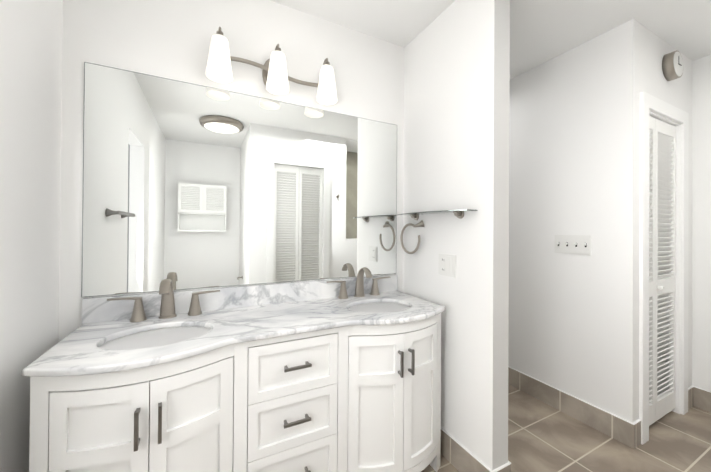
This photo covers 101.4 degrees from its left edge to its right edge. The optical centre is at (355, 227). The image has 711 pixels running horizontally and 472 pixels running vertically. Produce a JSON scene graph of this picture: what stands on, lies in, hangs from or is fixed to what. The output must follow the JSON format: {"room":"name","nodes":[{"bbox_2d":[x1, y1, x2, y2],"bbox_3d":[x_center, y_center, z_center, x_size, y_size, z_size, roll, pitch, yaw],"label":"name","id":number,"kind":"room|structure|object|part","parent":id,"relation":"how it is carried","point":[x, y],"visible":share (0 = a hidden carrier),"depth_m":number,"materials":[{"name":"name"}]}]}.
{"room":"bathroom","nodes":[
{"label":"bathroom","id":0,"kind":"room"},
{"bbox_2d":[0,0,62,471],"bbox_3d":[-0.594,-0.001,-0.281,0.120,2.720,3.740,1,0,-27],"label":"wall","id":1,"kind":"structure","parent":0,"point":[30,90],"depth_m":1.07,"materials":[{"name":"white paint"}]},
{"bbox_2d":[58,0,403,342],"bbox_3d":[-0.568,0.010,1.759,2.004,2.720,0.120,1,0,-27],"label":"wall","id":2,"kind":"structure","parent":0,"point":[169,39],"depth_m":1.57,"materials":[{"name":"white paint"}]},
{"bbox_2d":[81,62,396,296],"bbox_3d":[-0.478,-0.217,1.734,1.742,1.085,0.006,1,0,-27],"label":"wall mirror","id":3,"kind":"object","parent":2,"relation":"attached to","point":[186,185],"visible":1,"depth_m":1.60,"materials":[{"name":"clear glass"}]},
{"bbox_2d":[82,275,397,322],"bbox_3d":[-0.475,0.388,1.725,1.736,0.114,0.020,1,0,-27],"label":"backsplash","id":4,"kind":"structure","parent":2,"relation":"attached to","point":[94,309],"depth_m":1.63,"materials":[{"name":"white stone"}]},
{"bbox_2d":[205,27,337,104],"bbox_3d":[-0.446,-0.902,1.649,0.715,0.266,0.188,1,0,-27],"label":"sconce","id":5,"kind":"object","parent":2,"relation":"attached to","point":[276,77],"visible":1,"depth_m":1.58,"materials":[{"name":"white glass"}]},
{"bbox_2d":[403,0,509,470],"bbox_3d":[0.377,0.019,2.244,0.120,2.720,1.665,1,0,-27],"label":"wall","id":6,"kind":"structure","parent":0,"point":[456,96],"depth_m":1.63,"materials":[{"name":"white paint"}]},
{"bbox_2d":[397,209,477,253],"bbox_3d":[0.459,0.037,1.811,0.147,0.284,0.626,1,0,-27],"label":"shelf rail","id":7,"kind":"object","parent":6,"relation":"attached to","point":[459,214],"visible":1,"depth_m":1.92,"materials":[{"name":"silver metal"}]},
{"bbox_3d":[0.455,-0.094,1.805,0.131,0.006,0.620,1,0,-27],"label":"shelf glass","id":8,"kind":"part","parent":7,"relation":"part of","materials":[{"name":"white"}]},
{"bbox_2d":[438,253,455,277],"bbox_3d":[0.549,0.223,1.751,0.010,0.130,0.140,1,0,-27],"label":"electrical outlet plate","id":9,"kind":"object","parent":6,"relation":"attached to","point":[447,264],"visible":1,"depth_m":1.74,"materials":[{"name":"white plastic"}]},
{"bbox_2d":[440,427,499,471],"bbox_3d":[0.515,1.301,1.802,0.012,0.155,0.776,1,0,-27],"label":"baseboard","id":10,"kind":"structure","parent":6,"relation":"attached to","point":[457,455],"depth_m":1.65,"materials":[{"name":"brown tile"}]},
{"bbox_2d":[500,461,510,471],"bbox_3d":[0.428,1.302,2.263,0.012,0.155,1.677,1,0,-27],"label":"baseboard","id":11,"kind":"structure","parent":6,"relation":"attached to","point":[506,467],"depth_m":1.50,"materials":[{"name":"white paint"}]},
{"bbox_2d":[271,0,710,78],"bbox_3d":[1.057,-1.392,1.058,4.250,0.100,4.640,1,0,-27],"label":"ceiling","id":12,"kind":"structure","parent":0,"point":[542,31],"depth_m":1.87,"materials":[{"name":"white paint"}]},
{"bbox_2d":[421,384,710,471],"bbox_3d":[0.814,1.426,0.931,4.750,0.100,4.640,1,0,-27],"label":"floor","id":13,"kind":"structure","parent":0,"point":[543,437],"depth_m":1.86,"materials":[{"name":"tile"}]},
{"bbox_2d":[29,315,440,471],"bbox_3d":[-0.348,0.920,1.461,1.712,0.901,0.600,1,0,-27],"label":"bathroom vanity","id":14,"kind":"object","parent":13,"relation":"on","point":[337,375],"depth_m":1.25,"materials":[{"name":"white wood"}]},
{"bbox_2d":[22,291,444,382],"bbox_3d":[-0.348,0.457,1.471,1.736,0.025,0.588,1,0,-27],"label":"countertop","id":15,"kind":"structure","parent":14,"relation":"on","point":[267,322],"depth_m":1.29,"materials":[{"name":"white stone"}]},
{"bbox_2d":[90,319,213,354],"bbox_3d":[-0.815,0.534,1.214,0.460,0.163,0.360,1,0,-27],"label":"sink","id":16,"kind":"object","parent":15,"relation":"in","point":[133,337],"depth_m":1.24,"materials":[{"name":"white ceramic"}]},
{"bbox_2d":[106,279,221,326],"bbox_3d":[-0.905,0.341,1.394,0.467,0.198,0.170,1,0,-27],"label":"faucet","id":17,"kind":"object","parent":15,"relation":"on","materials":[{"name":"metal"}]},
{"bbox_2d":[326,267,389,302],"bbox_3d":[0.051,0.350,1.876,0.467,0.198,0.170,1,0,-27],"label":"faucet","id":18,"kind":"object","parent":15,"relation":"on","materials":[{"name":"metal"}]},
{"bbox_2d":[342,299,413,314],"bbox_3d":[0.140,0.544,1.696,0.460,0.163,0.360,1,0,-27],"label":"sink","id":19,"kind":"object","parent":15,"relation":"in","point":[379,305],"depth_m":1.75,"materials":[{"name":"white ceramic"}]},
{"bbox_2d":[508,19,641,422],"bbox_3d":[1.406,0.029,2.682,0.120,2.720,1.810,1,0,-27],"label":"wall","id":20,"kind":"structure","parent":0,"point":[574,141],"depth_m":2.11,"materials":[{"name":"white paint"}]},
{"bbox_2d":[554,235,590,254],"bbox_3d":[1.596,0.122,2.141,0.024,0.138,0.237,1,0,-27],"label":"switch plate","id":21,"kind":"object","parent":20,"relation":"attached to","point":[574,244],"visible":1,"depth_m":2.12,"materials":[{"name":"white plastic"}]},
{"bbox_2d":[508,366,640,448],"bbox_3d":[1.354,1.311,2.648,0.040,0.155,1.822,1,0,-27],"label":"baseboard","id":22,"kind":"structure","parent":20,"relation":"attached to","point":[628,433],"depth_m":2.09,"materials":[{"name":"brown tile"}]},
{"bbox_2d":[642,25,691,387],"bbox_3d":[2.237,0.032,2.155,0.890,2.720,0.120,1,0,-27],"label":"wall","id":23,"kind":"structure","parent":0,"point":[677,92],"depth_m":2.17,"materials":[{"name":"white paint"}]},
{"bbox_2d":[649,115,675,425],"bbox_3d":[2.174,0.292,2.077,0.562,2.129,0.062,1,0,-27],"label":"closet door","id":24,"kind":"structure","parent":23,"relation":"in","point":[662,268],"depth_m":2.12,"materials":[{"name":"white wood"}]},
{"bbox_2d":[639,91,688,444],"bbox_3d":[2.159,0.256,2.105,0.770,2.270,0.138,1,0,-27],"label":"door frame","id":25,"kind":"structure","parent":23,"relation":"attached to","point":[659,109],"depth_m":2.08,"materials":[{"name":"white paint"}]},
{"bbox_2d":[662,50,682,80],"bbox_3d":[2.250,-1.148,2.063,0.186,0.186,0.058,1,0,-27],"label":"wall clock","id":26,"kind":"object","parent":23,"relation":"attached to","point":[672,65],"visible":1,"depth_m":2.03,"materials":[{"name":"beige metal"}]},
{"bbox_2d":[692,55,710,390],"bbox_3d":[2.891,0.036,1.981,0.120,2.720,4.640,1,0,-27],"label":"wall","id":27,"kind":"structure","parent":0,"point":[701,222],"depth_m":2.26,"materials":[{"name":"white paint"}]},
{"bbox_2d":[688,386,710,411],"bbox_3d":[2.927,1.317,1.739,0.012,0.155,1.242,1,0,-27],"label":"baseboard","id":28,"kind":"structure","parent":27,"relation":"attached to","point":[698,397],"depth_m":2.24,"materials":[{"name":"brown tile"}]}
]}

